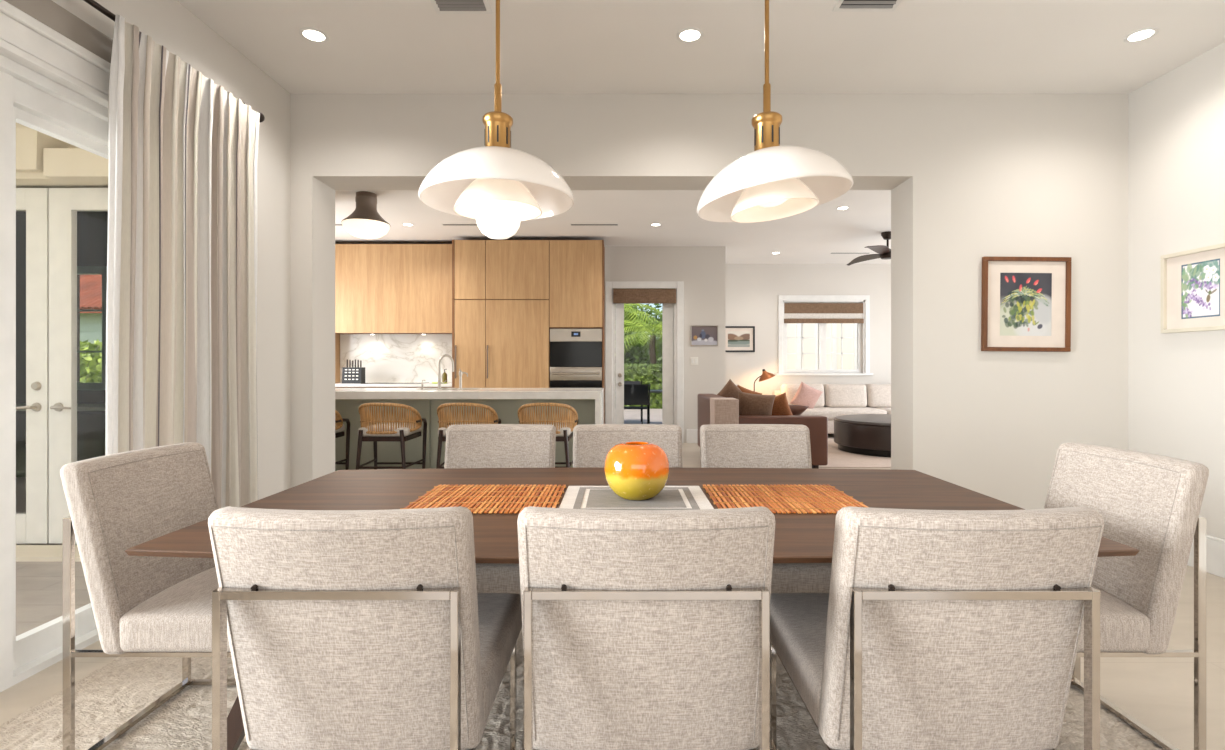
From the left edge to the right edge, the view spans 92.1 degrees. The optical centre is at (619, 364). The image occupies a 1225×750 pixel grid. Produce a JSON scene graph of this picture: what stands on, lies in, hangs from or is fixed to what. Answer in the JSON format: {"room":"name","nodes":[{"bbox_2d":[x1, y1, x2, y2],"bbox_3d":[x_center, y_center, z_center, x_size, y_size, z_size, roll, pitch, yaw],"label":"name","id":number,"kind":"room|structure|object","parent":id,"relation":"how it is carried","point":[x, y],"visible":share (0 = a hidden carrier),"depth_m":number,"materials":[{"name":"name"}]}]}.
{"room":"dining room","nodes":[
{"label":"dining room","id":0,"kind":"room"},
{"bbox_2d":[16,562,90,635],"bbox_3d":[-4.470,1.255,0.450,4.060,0.070,6.900,0,0,0],"label":"floor","id":1,"kind":"structure","parent":0,"point":[39,585],"depth_m":3.16,"materials":[{"name":"wood"}]},
{"bbox_2d":[16,211,107,403],"bbox_3d":[-6.550,-0.315,5.405,3.300,3.050,2.690,0,0,0],"label":"wall","id":2,"kind":"structure","parent":0,"point":[92,226],"depth_m":6.60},
{"bbox_2d":[77,266,106,389],"bbox_3d":[-5.940,-0.410,6.610,0.480,1.380,0.080,0,0,0],"label":"window","id":3,"kind":"structure","parent":2,"relation":"in","point":[81,270],"depth_m":6.57,"materials":[{"name":"glass"}]},
{"bbox_2d":[16,123,107,188],"bbox_3d":[-5.320,-0.340,3.980,5.760,3.300,0.160,0,0,0],"label":"wall","id":4,"kind":"structure","parent":0,"point":[18,185],"depth_m":3.94,"materials":[{"name":"beige paint"}]},
{"bbox_2d":[16,188,48,543],"bbox_3d":[-4.191,0.005,3.920,0.747,2.370,0.110,0,0,0],"label":"door","id":5,"kind":"structure","parent":4,"relation":"in","point":[32,526],"depth_m":3.93,"materials":[{"name":"paint"}]},
{"bbox_2d":[16,128,108,561],"bbox_3d":[-3.625,-0.175,3.750,2.370,2.790,0.300,0,0,0],"label":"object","id":6,"kind":"structure","parent":4,"relation":"attached to","point":[40,157],"depth_m":3.72,"materials":[{"name":"beige paint"}]},
{"bbox_2d":[49,188,107,543],"bbox_3d":[-3.433,0.005,3.920,0.746,2.370,0.110,0,0,0],"label":"door","id":7,"kind":"structure","parent":4,"relation":"in","point":[64,203],"depth_m":3.93,"materials":[{"name":"paint"}]},
{"bbox_2d":[52,0,289,499],"bbox_3d":[-2.337,-0.315,0.850,0.206,3.050,6.300,0,0,0],"label":"wall","id":8,"kind":"structure","parent":0,"point":[169,23],"depth_m":3.72,"materials":[{"name":"paint"}]},
{"bbox_2d":[0,39,108,691],"bbox_3d":[-2.323,0.024,1.225,0.234,2.373,3.650,0,0,0],"label":"door","id":9,"kind":"structure","parent":8,"relation":"in","point":[35,94],"depth_m":2.26,"materials":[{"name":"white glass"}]},
{"bbox_2d":[0,0,110,95],"bbox_3d":[-2.213,-0.045,1.225,0.046,2.510,3.890,0,0,0],"label":"trim","id":10,"kind":"structure","parent":8,"relation":"attached to","point":[18,28],"depth_m":2.29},
{"bbox_2d":[4,0,112,62],"bbox_3d":[-2.225,-1.362,1.225,0.021,0.120,3.850,0,0,0],"label":"trim","id":11,"kind":"structure","parent":8,"relation":"attached to","point":[49,13],"depth_m":2.37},
{"bbox_2d":[83,0,264,122],"bbox_3d":[-2.167,-1.452,1.508,0.134,0.080,4.015,0,0,0],"label":"curtain rod","id":12,"kind":"object","parent":8,"relation":"attached to","point":[92,3],"visible":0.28,"depth_m":2.43,"materials":[{"name":"metal"}]},
{"bbox_2d":[105,14,259,508],"bbox_3d":[-2.126,-0.138,2.920,0.102,2.646,1.021,0,0,0],"label":"curtain","id":13,"kind":"object","parent":12,"relation":"hanging from","point":[182,242],"visible":0.79,"depth_m":2.85,"materials":[{"name":"beige fabric"}]},
{"bbox_2d":[0,434,1224,749],"bbox_3d":[-0.900,1.260,4.350,14.600,0.100,13.300,0,0,0],"label":"floor","id":14,"kind":"structure","parent":0,"point":[1158,692],"depth_m":2.28,"materials":[{"name":"stone"}]},
{"bbox_2d":[16,404,105,476],"bbox_3d":[-6.000,0.790,6.298,1.560,0.720,0.565,0,0,0],"label":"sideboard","id":15,"kind":"object","parent":14,"relation":"on","point":[91,418],"visible":0.09,"depth_m":6.03,"materials":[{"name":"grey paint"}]},
{"bbox_2d":[335,410,349,469],"bbox_3d":[-3.020,0.781,5.754,0.584,0.860,0.537,0,0,0],"label":"bar stool","id":16,"kind":"object","parent":14,"relation":"on","point":[339,426],"visible":0.14,"depth_m":5.92,"materials":[{"name":"brown wood"}]},
{"bbox_2d":[335,424,344,432],"bbox_3d":[-3.020,0.629,5.770,0.470,0.092,0.450,0,0,0],"label":"seat cushion","id":17,"kind":"object","parent":16,"relation":"on","point":[342,428],"depth_m":5.90,"materials":[{"name":"white fabric"}]},
{"bbox_2d":[356,403,426,469],"bbox_3d":[-2.240,0.781,5.754,0.584,0.860,0.537,0,0,0],"label":"bar stool","id":18,"kind":"object","parent":14,"relation":"on","point":[370,430],"visible":0.99,"depth_m":5.55,"materials":[{"name":"beige wicker"}]},
{"bbox_2d":[358,423,421,435],"bbox_3d":[-2.240,0.629,5.770,0.470,0.092,0.450,0,0,0],"label":"seat cushion","id":19,"kind":"object","parent":18,"relation":"on","point":[403,429],"depth_m":5.55,"materials":[{"name":"white fabric"}]},
{"bbox_2d":[335,387,451,387],"bbox_3d":[-3.565,0.760,8.720,2.330,0.900,0.600,0,0,0],"label":"base cabinet","id":20,"kind":"object","parent":14,"relation":"on","point":[335,387],"visible":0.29,"depth_m":8.44,"materials":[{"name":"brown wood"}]},
{"bbox_2d":[335,383,451,386],"bbox_3d":[-3.567,0.290,8.715,2.345,0.040,0.630,0,0,0],"label":"countertop","id":21,"kind":"structure","parent":20,"relation":"on","point":[336,384],"depth_m":8.40,"materials":[{"name":"white stone"}]},
{"bbox_2d":[342,367,364,382],"bbox_3d":[-3.930,0.152,8.705,0.280,0.235,0.150,0,0,0],"label":"knife block","id":22,"kind":"object","parent":21,"relation":"on","point":[349,374],"visible":0.98,"depth_m":8.64,"materials":[{"name":"plastic"}]},
{"bbox_2d":[361,382,428,383],"bbox_3d":[-3.310,0.266,8.715,0.820,0.006,0.510,0,0,0],"label":"cooktop","id":23,"kind":"object","parent":21,"relation":"in","point":[373,382],"visible":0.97,"depth_m":8.49,"materials":[{"name":"black glass"}]},
{"bbox_2d":[335,399,594,470],"bbox_3d":[-1.780,0.777,6.550,3.040,0.866,0.500,0,0,0],"label":"kitchen island","id":24,"kind":"object","parent":14,"relation":"on","point":[506,410],"visible":0.2,"depth_m":6.30,"materials":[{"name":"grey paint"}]},
{"bbox_2d":[335,388,603,423],"bbox_3d":[-1.775,0.738,6.375,3.170,0.945,0.950,0,0,0],"label":"island countertop","id":25,"kind":"structure","parent":24,"relation":"on","point":[340,393],"depth_m":5.90,"materials":[{"name":"white stone"}]},
{"bbox_2d":[437,354,453,389],"bbox_3d":[-1.901,0.074,6.423,0.108,0.382,0.249,0,0,6],"label":"faucet","id":26,"kind":"object","parent":25,"relation":"on","point":[444,355],"visible":1,"depth_m":6.33,"materials":[{"name":"metal"}]},
{"bbox_2d":[458,369,467,389],"bbox_3d":[-1.692,0.151,6.359,0.048,0.228,0.117,0,0,32],"label":"tap","id":27,"kind":"object","parent":25,"relation":"on","point":[460,371],"visible":1,"depth_m":6.32,"materials":[{"name":"metal"}]},
{"bbox_2d":[436,403,500,468],"bbox_3d":[-1.487,0.781,5.754,0.584,0.860,0.537,0,0,0],"label":"bar stool","id":28,"kind":"object","parent":14,"relation":"on","point":[446,419],"visible":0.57,"depth_m":5.54,"materials":[{"name":"beige wicker"}]},
{"bbox_2d":[438,423,489,435],"bbox_3d":[-1.487,0.629,5.770,0.470,0.092,0.450,0,0,0],"label":"seat cushion","id":29,"kind":"object","parent":28,"relation":"on","point":[442,429],"depth_m":5.55,"materials":[{"name":"white fabric"}]},
{"bbox_2d":[452,240,485,387],"bbox_3d":[-2.154,-0.287,8.692,0.477,2.995,0.696,0,0,0],"label":"pantry cabinet","id":30,"kind":"object","parent":14,"relation":"on","point":[468,256],"visible":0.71,"depth_m":8.40,"materials":[{"name":"brown wood"}]},
{"bbox_2d":[486,240,548,387],"bbox_3d":[-1.461,-0.287,8.692,0.904,2.995,0.696,0,0,0],"label":"tall cabinet","id":31,"kind":"object","parent":14,"relation":"on","point":[517,271],"visible":0.77,"depth_m":8.40,"materials":[{"name":"brown wood"}]},
{"bbox_2d":[518,403,578,467],"bbox_3d":[-0.705,0.781,5.754,0.584,0.860,0.537,0,0,0],"label":"bar stool","id":32,"kind":"object","parent":14,"relation":"on","point":[564,432],"visible":0.66,"depth_m":5.55,"materials":[{"name":"beige wicker"}]},
{"bbox_2d":[532,423,571,435],"bbox_3d":[-0.705,0.629,5.770,0.470,0.092,0.450,0,0,0],"label":"seat cushion","id":33,"kind":"object","parent":32,"relation":"on","point":[565,429],"depth_m":5.55,"materials":[{"name":"white fabric"}]},
{"bbox_2d":[549,240,604,423],"bbox_3d":[-0.621,-0.287,8.720,0.773,2.995,0.640,0,0,0],"label":"tall cabinet","id":34,"kind":"object","parent":14,"relation":"on","point":[576,267],"visible":0.5,"depth_m":8.40,"materials":[{"name":"brown wood"}]},
{"bbox_2d":[550,329,601,387],"bbox_3d":[-0.626,0.196,8.649,0.740,1.425,0.641,0,0,0],"label":"wall oven","id":35,"kind":"object","parent":34,"relation":"in","point":[575,354],"visible":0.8,"depth_m":8.39,"materials":[{"name":"metal"}]},
{"bbox_2d":[0,628,1165,749],"bbox_3d":[-0.175,1.202,1.575,3.790,0.016,3.450,0,0,0],"label":"area rug","id":36,"kind":"object","parent":14,"relation":"on","point":[107,697],"visible":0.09,"depth_m":2.01,"materials":[{"name":"grey carpet"}]},
{"bbox_2d":[60,442,235,749],"bbox_3d":[-1.284,0.741,1.970,0.777,0.904,0.520,0,0,0],"label":"dining chair","id":37,"kind":"object","parent":36,"relation":"on","point":[143,606],"visible":0.59,"depth_m":1.78,"materials":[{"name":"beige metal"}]},
{"bbox_2d":[208,506,521,749],"bbox_3d":[-0.565,0.741,1.516,0.520,0.904,0.777,0,0,0],"label":"dining chair","id":38,"kind":"object","parent":36,"relation":"on","point":[345,629],"visible":0.99,"depth_m":1.20,"materials":[{"name":"fabric"}]},
{"bbox_2d":[444,424,555,593],"bbox_3d":[-0.570,0.741,2.529,0.520,0.904,0.777,0,0,0],"label":"dining chair","id":39,"kind":"object","parent":36,"relation":"on","point":[467,445],"visible":0.35,"depth_m":2.80,"materials":[{"name":"beige fabric"}]},
{"bbox_2d":[573,424,682,467],"bbox_3d":[0.036,0.741,2.529,0.520,0.904,0.777,0,0,0],"label":"dining chair","id":40,"kind":"object","parent":36,"relation":"on","point":[592,443],"visible":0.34,"depth_m":2.81,"materials":[{"name":"beige fabric"}]},
{"bbox_2d":[125,467,1138,749],"bbox_3d":[0.030,0.827,2.030,2.530,0.733,1.244,0,0,0],"label":"dining table","id":41,"kind":"object","parent":36,"relation":"on","point":[799,538],"visible":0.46,"depth_m":2.05,"materials":[{"name":"brown wood"}]},
{"bbox_2d":[400,484,565,513],"bbox_3d":[-0.447,0.456,2.030,0.492,0.007,0.423,0,0,0],"label":"placemat","id":42,"kind":"object","parent":41,"relation":"on","point":[431,497],"visible":0.73,"depth_m":2.02,"materials":[{"name":"orange wicker"}]},
{"bbox_2d":[559,486,713,509],"bbox_3d":[0.052,0.458,2.030,0.494,0.003,0.410,0,0,0],"label":"woven placemat","id":43,"kind":"object","parent":41,"relation":"on","point":[575,497],"visible":0.75,"depth_m":1.99,"materials":[{"name":"white fabric"}]},
{"bbox_2d":[604,442,668,500],"bbox_3d":[0.058,0.363,2.030,0.224,0.188,0.224,0,0,0],"label":"vase","id":44,"kind":"object","parent":43,"relation":"on","point":[635,471],"visible":1,"depth_m":1.95,"materials":[{"name":"ceramic"}]},
{"bbox_2d":[703,484,867,513],"bbox_3d":[0.555,0.456,2.030,0.492,0.007,0.423,0,0,0],"label":"placemat","id":45,"kind":"object","parent":41,"relation":"on","point":[824,499],"visible":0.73,"depth_m":2.02,"materials":[{"name":"orange wicker"}]},
{"bbox_2d":[517,506,774,749],"bbox_3d":[0.053,0.741,1.516,0.520,0.904,0.777,0,0,0],"label":"dining chair","id":46,"kind":"object","parent":36,"relation":"on","point":[642,629],"visible":1,"depth_m":1.20,"materials":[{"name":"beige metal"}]},
{"bbox_2d":[700,424,831,592],"bbox_3d":[0.646,0.741,2.529,0.520,0.904,0.777,0,0,0],"label":"dining chair","id":47,"kind":"object","parent":36,"relation":"on","point":[721,445],"visible":0.3,"depth_m":2.79,"materials":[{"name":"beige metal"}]},
{"bbox_2d":[770,506,1103,749],"bbox_3d":[0.708,0.741,1.516,0.520,0.904,0.777,0,0,0],"label":"dining chair","id":48,"kind":"object","parent":36,"relation":"on","point":[932,629],"visible":0.95,"depth_m":1.20,"materials":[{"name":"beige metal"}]},
{"bbox_2d":[1044,442,1208,749],"bbox_3d":[1.369,0.741,1.970,0.777,0.904,0.520,0,0,0],"label":"dining chair","id":49,"kind":"object","parent":36,"relation":"on","point":[1149,503],"visible":0.52,"depth_m":1.77,"materials":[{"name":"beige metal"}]},
{"bbox_2d":[698,394,827,468],"bbox_3d":[1.725,0.801,7.500,1.270,0.800,1.640,0,0,0],"label":"leather sofa","id":50,"kind":"object","parent":14,"relation":"on","point":[817,425],"visible":0.34,"depth_m":6.68,"materials":[{"name":"brown leather"}]},
{"bbox_2d":[710,398,738,424],"bbox_3d":[1.208,0.589,6.844,0.275,0.402,0.352,0,0,0],"label":"throw blanket","id":51,"kind":"object","parent":50,"relation":"on","point":[722,410],"visible":0.7,"depth_m":6.67,"materials":[{"name":"fabric"}]},
{"bbox_2d":[717,379,741,398],"bbox_3d":[1.500,0.450,7.980,0.536,0.531,0.162,0,0,-4],"label":"cushion","id":52,"kind":"object","parent":50,"relation":"on","point":[730,390],"visible":0.34,"depth_m":7.91,"materials":[{"name":"brown fabric"}]},
{"bbox_2d":[737,385,761,394],"bbox_3d":[1.700,0.490,8.020,0.459,0.454,0.152,0,0,0],"label":"cushion","id":53,"kind":"object","parent":50,"relation":"on","point":[741,388],"visible":0.17,"depth_m":7.97,"materials":[{"name":"orange fabric"}]},
{"bbox_2d":[738,391,775,414],"bbox_3d":[1.600,0.530,7.020,0.498,0.442,0.182,0,0,-4],"label":"cushion","id":54,"kind":"object","parent":50,"relation":"on","point":[749,404],"visible":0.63,"depth_m":6.94,"materials":[{"name":"brown fabric"}]},
{"bbox_2d":[772,392,792,414],"bbox_3d":[1.880,0.550,7.120,0.452,0.446,0.160,0,0,20],"label":"cushion","id":55,"kind":"object","parent":50,"relation":"on","point":[780,405],"visible":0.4,"depth_m":7.04,"materials":[{"name":"orange fabric"}]},
{"bbox_2d":[789,405,808,414],"bbox_3d":[2.150,0.610,7.600,0.440,0.205,0.362,0,0,-10],"label":"cushion","id":56,"kind":"object","parent":50,"relation":"on","point":[795,409],"visible":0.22,"depth_m":7.46,"materials":[{"name":"brown fabric"}]},
{"bbox_2d":[754,369,774,390],"bbox_3d":[2.431,0.638,10.200,0.501,1.144,0.300,0,0,0],"label":"floor lamp","id":57,"kind":"object","parent":14,"relation":"on","point":[765,375],"visible":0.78,"depth_m":10.14,"materials":[{"name":"metal"}]},
{"bbox_2d":[772,384,890,433],"bbox_3d":[4.275,0.766,10.150,3.550,0.870,1.060,0,0,0],"label":"sectional sofa","id":58,"kind":"object","parent":14,"relation":"on","point":[835,400],"visible":0.33,"depth_m":10.18,"materials":[{"name":"beige fabric"}]},
{"bbox_2d":[781,384,824,407],"bbox_3d":[3.195,0.536,10.319,0.720,0.410,0.321,0,0,0],"label":"cushion","id":59,"kind":"object","parent":58,"relation":"on","point":[790,389],"depth_m":10.20,"materials":[{"name":"beige fabric"}]},
{"bbox_2d":[790,382,822,407],"bbox_3d":[3.160,0.550,10.000,0.568,0.551,0.191,0,0,-12],"label":"cushion","id":60,"kind":"object","parent":58,"relation":"on","point":[805,395],"visible":0.94,"depth_m":9.93,"materials":[{"name":"pink fabric"}]},
{"bbox_2d":[801,407,886,419],"bbox_3d":[3.590,0.819,10.020,1.580,0.165,0.760,0,0,0],"label":"seat cushion","id":61,"kind":"object","parent":58,"relation":"on","point":[829,412],"depth_m":9.65,"materials":[{"name":"beige fabric"}]},
{"bbox_2d":[823,384,866,407],"bbox_3d":[3.930,0.536,10.319,0.720,0.410,0.321,0,0,0],"label":"cushion","id":62,"kind":"object","parent":58,"relation":"on","point":[835,395],"depth_m":10.19,"materials":[{"name":"beige fabric"}]},
{"bbox_2d":[865,384,890,407],"bbox_3d":[4.665,0.536,10.319,0.720,0.410,0.321,0,0,0],"label":"cushion","id":63,"kind":"object","parent":58,"relation":"on","point":[877,395],"depth_m":10.19,"materials":[{"name":"beige fabric"}]},
{"bbox_2d":[876,408,890,413],"bbox_3d":[5.190,0.819,10.020,1.580,0.165,0.760,0,0,0],"label":"seat cushion","id":64,"kind":"object","parent":58,"relation":"on","point":[888,410],"depth_m":9.77,"materials":[{"name":"beige fabric"}]},
{"bbox_2d":[819,438,890,467],"bbox_3d":[3.900,1.206,8.350,4.000,0.008,2.800,0,0,0],"label":"rug","id":65,"kind":"object","parent":14,"relation":"on","point":[837,458],"visible":0.02,"depth_m":7.43,"materials":[{"name":"beige carpet"}]},
{"bbox_2d":[834,414,890,456],"bbox_3d":[3.810,0.967,8.300,1.514,0.468,1.514,0,0,0],"label":"ottoman","id":66,"kind":"object","parent":65,"relation":"on","point":[862,434],"visible":0.43,"depth_m":7.88,"materials":[{"name":"leather"}]},
{"bbox_2d":[605,246,724,442],"bbox_3d":[0.698,-0.315,10.025,1.876,3.050,1.750,0,0,0],"label":"wall","id":67,"kind":"structure","parent":0,"point":[701,269],"depth_m":9.15,"materials":[{"name":"paint"}]},
{"bbox_2d":[613,288,675,303],"bbox_3d":[0.380,-1.067,9.124,0.970,0.235,0.072,0,0,0],"label":"roman shade","id":68,"kind":"object","parent":67,"relation":"attached to","point":[620,295],"visible":1,"depth_m":9.09,"materials":[{"name":"brown fabric"}]},
{"bbox_2d":[606,281,683,442],"bbox_3d":[0.380,-0.043,9.235,1.208,2.505,0.230,0,0,0],"label":"glass door","id":69,"kind":"structure","parent":67,"relation":"in","point":[672,314],"depth_m":9.15,"materials":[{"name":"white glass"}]},
{"bbox_2d":[686,429,697,442],"bbox_3d":[1.333,1.103,9.139,0.606,0.215,0.022,0,0,0],"label":"baseboard","id":70,"kind":"structure","parent":67,"relation":"attached to","point":[691,434],"depth_m":9.13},
{"bbox_2d":[691,325,717,345],"bbox_3d":[1.308,-0.455,9.140,0.425,0.315,0.020,0,0,0],"label":"framed painting","id":71,"kind":"object","parent":67,"relation":"attached to","point":[701,335],"visible":1,"depth_m":9.14,"materials":[{"name":"paper"}]},
{"bbox_2d":[177,0,1224,263],"bbox_3d":[-0.900,-1.915,4.350,14.600,0.150,13.300,0,0,0],"label":"ceiling","id":72,"kind":"structure","parent":0,"point":[372,46],"depth_m":3.50,"materials":[{"name":"paint"}]},
{"bbox_2d":[299,27,328,42],"bbox_3d":[-1.706,-1.843,3.290,0.150,0.018,0.150,0,0,0],"label":"recessed light","id":73,"kind":"object","parent":72,"relation":"in","point":[311,34],"visible":1,"depth_m":3.29,"materials":[{"name":"beige plastic"}]},
{"bbox_2d":[341,191,389,238],"bbox_3d":[-2.730,-1.603,6.350,0.486,0.474,0.486,0,0,0],"label":"flush ceiling light","id":74,"kind":"object","parent":72,"relation":"attached to","point":[365,222],"visible":1,"depth_m":6.24,"materials":[{"name":"brown metal"}]},
{"bbox_2d":[443,224,476,225],"bbox_3d":[-1.985,-1.837,7.730,0.690,0.005,0.100,0,0,0],"label":"ceiling vent","id":75,"kind":"object","parent":72,"relation":"in","point":[443,224],"visible":0.64,"depth_m":7.74,"materials":[{"name":"grey metal"}]},
{"bbox_2d":[430,0,492,13],"bbox_3d":[-0.810,-1.834,2.970,0.290,0.015,0.220,0,0,0],"label":"ceiling vent","id":76,"kind":"object","parent":72,"relation":"in","point":[440,6],"visible":1,"depth_m":3.02,"materials":[{"name":"white metal"}]},
{"bbox_2d":[418,0,573,238],"bbox_3d":[-0.412,-1.133,2.000,0.514,1.413,0.514,0,0,3],"label":"pendant lamp","id":77,"kind":"object","parent":72,"relation":"hanging from","point":[497,185],"visible":1,"depth_m":1.94,"materials":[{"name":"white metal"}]},
{"bbox_2d":[571,224,617,225],"bbox_3d":[-0.335,-1.837,7.730,0.630,0.005,0.100,0,0,0],"label":"ceiling vent","id":78,"kind":"object","parent":72,"relation":"in","point":[571,224],"visible":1,"depth_m":7.74,"materials":[{"name":"grey metal"}]},
{"bbox_2d":[676,27,702,42],"bbox_3d":[0.390,-1.843,3.290,0.150,0.018,0.150,0,0,0],"label":"recessed light","id":79,"kind":"object","parent":72,"relation":"in","point":[691,34],"visible":1,"depth_m":3.29,"materials":[{"name":"beige plastic"}]},
{"bbox_2d":[697,0,853,222],"bbox_3d":[0.518,-1.171,2.000,0.509,1.338,0.514,0,0,0],"label":"pendant lamp","id":80,"kind":"object","parent":72,"relation":"hanging from","point":[773,181],"visible":1,"depth_m":1.91,"materials":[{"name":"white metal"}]},
{"bbox_2d":[830,252,871,253],"bbox_3d":[3.785,-1.837,9.690,0.650,0.005,0.100,0,0,0],"label":"ceiling vent","id":81,"kind":"object","parent":72,"relation":"in","point":[832,252],"visible":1,"depth_m":9.64,"materials":[{"name":"white metal"}]},
{"bbox_2d":[832,0,901,11],"bbox_3d":[1.260,-1.834,2.930,0.320,0.015,0.260,0,0,0],"label":"ceiling vent","id":82,"kind":"object","parent":72,"relation":"in","point":[841,5],"visible":1,"depth_m":3.01,"materials":[{"name":"white metal"}]},
{"bbox_2d":[847,231,890,265],"bbox_3d":[3.840,-1.655,8.281,1.374,0.370,1.414,0,0,0],"label":"ceiling fan","id":83,"kind":"object","parent":72,"relation":"hanging from","point":[884,252],"visible":0.7,"depth_m":8.16,"materials":[{"name":"metal"}]},
{"bbox_2d":[1123,27,1158,42],"bbox_3d":[2.905,-1.843,3.290,0.150,0.018,0.150,0,0,0],"label":"recessed light","id":84,"kind":"object","parent":72,"relation":"in","point":[1146,33],"visible":1,"depth_m":3.29,"materials":[{"name":"beige plastic"}]},
{"bbox_2d":[290,94,1127,509],"bbox_3d":[1.450,-0.315,4.160,9.900,3.050,0.320,0,0,0],"label":"wall","id":85,"kind":"structure","parent":0,"point":[969,178],"depth_m":4.00,"materials":[{"name":"paint"}]},
{"bbox_2d":[981,256,1071,351],"bbox_3d":[2.743,-0.410,3.985,0.599,0.647,0.030,1,0,0],"label":"framed painting","id":86,"kind":"object","parent":85,"relation":"attached to","point":[1026,301],"visible":1,"depth_m":3.99,"materials":[{"name":"white paper"}]},
{"bbox_2d":[725,264,890,394],"bbox_3d":[4.018,-0.315,10.820,4.764,3.050,0.160,0,0,0],"label":"wall","id":87,"kind":"structure","parent":0,"point":[752,291],"depth_m":10.74,"materials":[{"name":"paint"}]},
{"bbox_2d":[725,326,754,351],"bbox_3d":[2.160,-0.470,10.725,0.580,0.470,0.030,0,0,0],"label":"framed painting","id":88,"kind":"object","parent":87,"relation":"attached to","point":[737,338],"visible":0.93,"depth_m":10.73,"materials":[{"name":"paper"}]},
{"bbox_2d":[775,295,872,374],"bbox_3d":[3.710,-0.540,10.785,1.760,1.460,0.190,0,0,0],"label":"window","id":89,"kind":"structure","parent":87,"relation":"in","point":[863,329],"depth_m":10.74,"materials":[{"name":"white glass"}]},
{"bbox_2d":[784,303,863,322],"bbox_3d":[3.710,-0.945,10.742,1.450,0.370,0.035,0,0,0],"label":"roman shade","id":90,"kind":"object","parent":89,"relation":"attached to","point":[793,312],"visible":1,"depth_m":10.74,"materials":[{"name":"brown fabric"}]},
{"bbox_2d":[1128,42,1224,539],"bbox_3d":[3.523,-0.315,0.850,0.154,3.050,6.300,0,0,0],"label":"wall","id":91,"kind":"structure","parent":0,"point":[1176,120],"depth_m":3.65,"materials":[{"name":"paint"}]},
{"bbox_2d":[1161,243,1224,332],"bbox_3d":[3.429,-0.445,3.490,0.035,0.490,0.470,0,0,0],"label":"framed painting","id":92,"kind":"object","parent":91,"relation":"attached to","point":[1193,280],"visible":1,"depth_m":3.53,"materials":[{"name":"paper"}]},
{"bbox_2d":[1187,535,1224,577],"bbox_3d":[3.435,1.103,0.925,0.022,0.215,6.150,0,0,0],"label":"baseboard","id":93,"kind":"structure","parent":91,"relation":"attached to","point":[1215,547],"depth_m":3.40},
{"bbox_3d":[-2.495,-0.315,9.125,4.510,3.050,0.150,0,0,0],"label":"wall","id":94,"kind":"structure","parent":0,"visible":0},
{"bbox_2d":[335,244,451,382],"bbox_3d":[-3.567,-0.757,8.852,2.345,2.050,0.385,0,0,0],"label":"upper cabinet","id":95,"kind":"object","parent":94,"relation":"attached to","point":[380,288],"visible":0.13,"depth_m":8.66,"materials":[{"name":"brown wood"}]},
{"bbox_2d":[340,334,451,382],"bbox_3d":[-3.337,-0.102,9.034,1.885,0.741,0.020,0,0,0],"label":"backsplash","id":96,"kind":"structure","parent":94,"relation":"attached to","point":[384,357],"depth_m":9.02,"materials":[{"name":"stone"}]},
{"label":"outside","id":97,"kind":"structure","parent":0,"visible":0},
{"bbox_3d":[0.000,1.425,30.000,80.000,0.170,80.000,0,0,0],"label":"ground","id":98,"kind":"structure","parent":97,"visible":0},
{"bbox_2d":[80,275,101,346],"bbox_3d":[-13.043,-0.797,16.729,6.685,4.274,4.541,0,0,0],"label":"neighboring house","id":99,"kind":"structure","parent":98,"relation":"on","point":[90,285],"depth_m":14.98,"materials":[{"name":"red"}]},
{"bbox_2d":[80,339,101,382],"bbox_3d":[-10.789,0.558,11.489,4.430,2.132,2.113,0,0,20],"label":"shrub","id":100,"kind":"object","parent":98,"relation":"on","point":[90,363],"visible":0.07,"depth_m":10.78,"materials":[{"name":"green plant"}]},
{"bbox_2d":[624,409,661,423],"bbox_3d":[-0.100,1.280,12.975,4.800,0.100,7.250,0,0,0],"label":"deck","id":101,"kind":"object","parent":98,"relation":"on","point":[631,416],"depth_m":14.09,"materials":[{"name":"grey concrete"}]},
{"bbox_2d":[624,381,642,423],"bbox_3d":[0.200,0.789,12.540,0.556,0.884,0.608,0,0,0],"label":"patio chair","id":102,"kind":"object","parent":101,"relation":"on","point":[625,382],"visible":0.12,"depth_m":12.80,"materials":[{"name":"black metal"}]},
{"bbox_2d":[624,384,649,423],"bbox_3d":[0.270,0.789,10.960,0.556,0.884,0.608,0,0,0],"label":"patio chair","id":103,"kind":"object","parent":101,"relation":"on","point":[634,394],"visible":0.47,"depth_m":10.72,"materials":[{"name":"black metal"}]},
{"bbox_2d":[624,363,661,408],"bbox_3d":[0.599,0.675,17.301,7.079,1.536,1.375,0,0,0],"label":"hedge","id":104,"kind":"object","parent":98,"relation":"on","point":[651,374],"visible":0.06,"depth_m":16.79,"materials":[{"name":"green plant"}]},
{"bbox_2d":[624,304,661,364],"bbox_3d":[1.207,-0.932,24.169,6.641,6.088,3.739,0,0,0],"label":"leafy tree","id":105,"kind":"object","parent":98,"relation":"on","point":[634,354],"visible":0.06,"depth_m":23.34,"materials":[{"name":"green plant"}]},
{"bbox_2d":[624,319,661,363],"bbox_3d":[0.987,-0.087,18.841,4.842,2.892,4.724,0,0,0],"label":"palm tree","id":106,"kind":"object","parent":98,"relation":"on","point":[652,352],"visible":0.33,"depth_m":18.92,"materials":[{"name":"green plant"}]},
{"bbox_2d":[624,304,661,353],"bbox_3d":[0.075,-0.630,20.632,4.807,3.968,5.013,0,0,36],"label":"palm tree","id":107,"kind":"object","parent":98,"relation":"on","point":[627,307],"visible":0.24,"depth_m":20.18,"materials":[{"name":"green plant"}]},
{"bbox_2d":[787,323,856,368],"bbox_3d":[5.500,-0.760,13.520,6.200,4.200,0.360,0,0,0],"label":"window panes","id":108,"kind":"structure","parent":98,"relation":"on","point":[794,345],"depth_m":13.40,"materials":[{"name":"white glass"}]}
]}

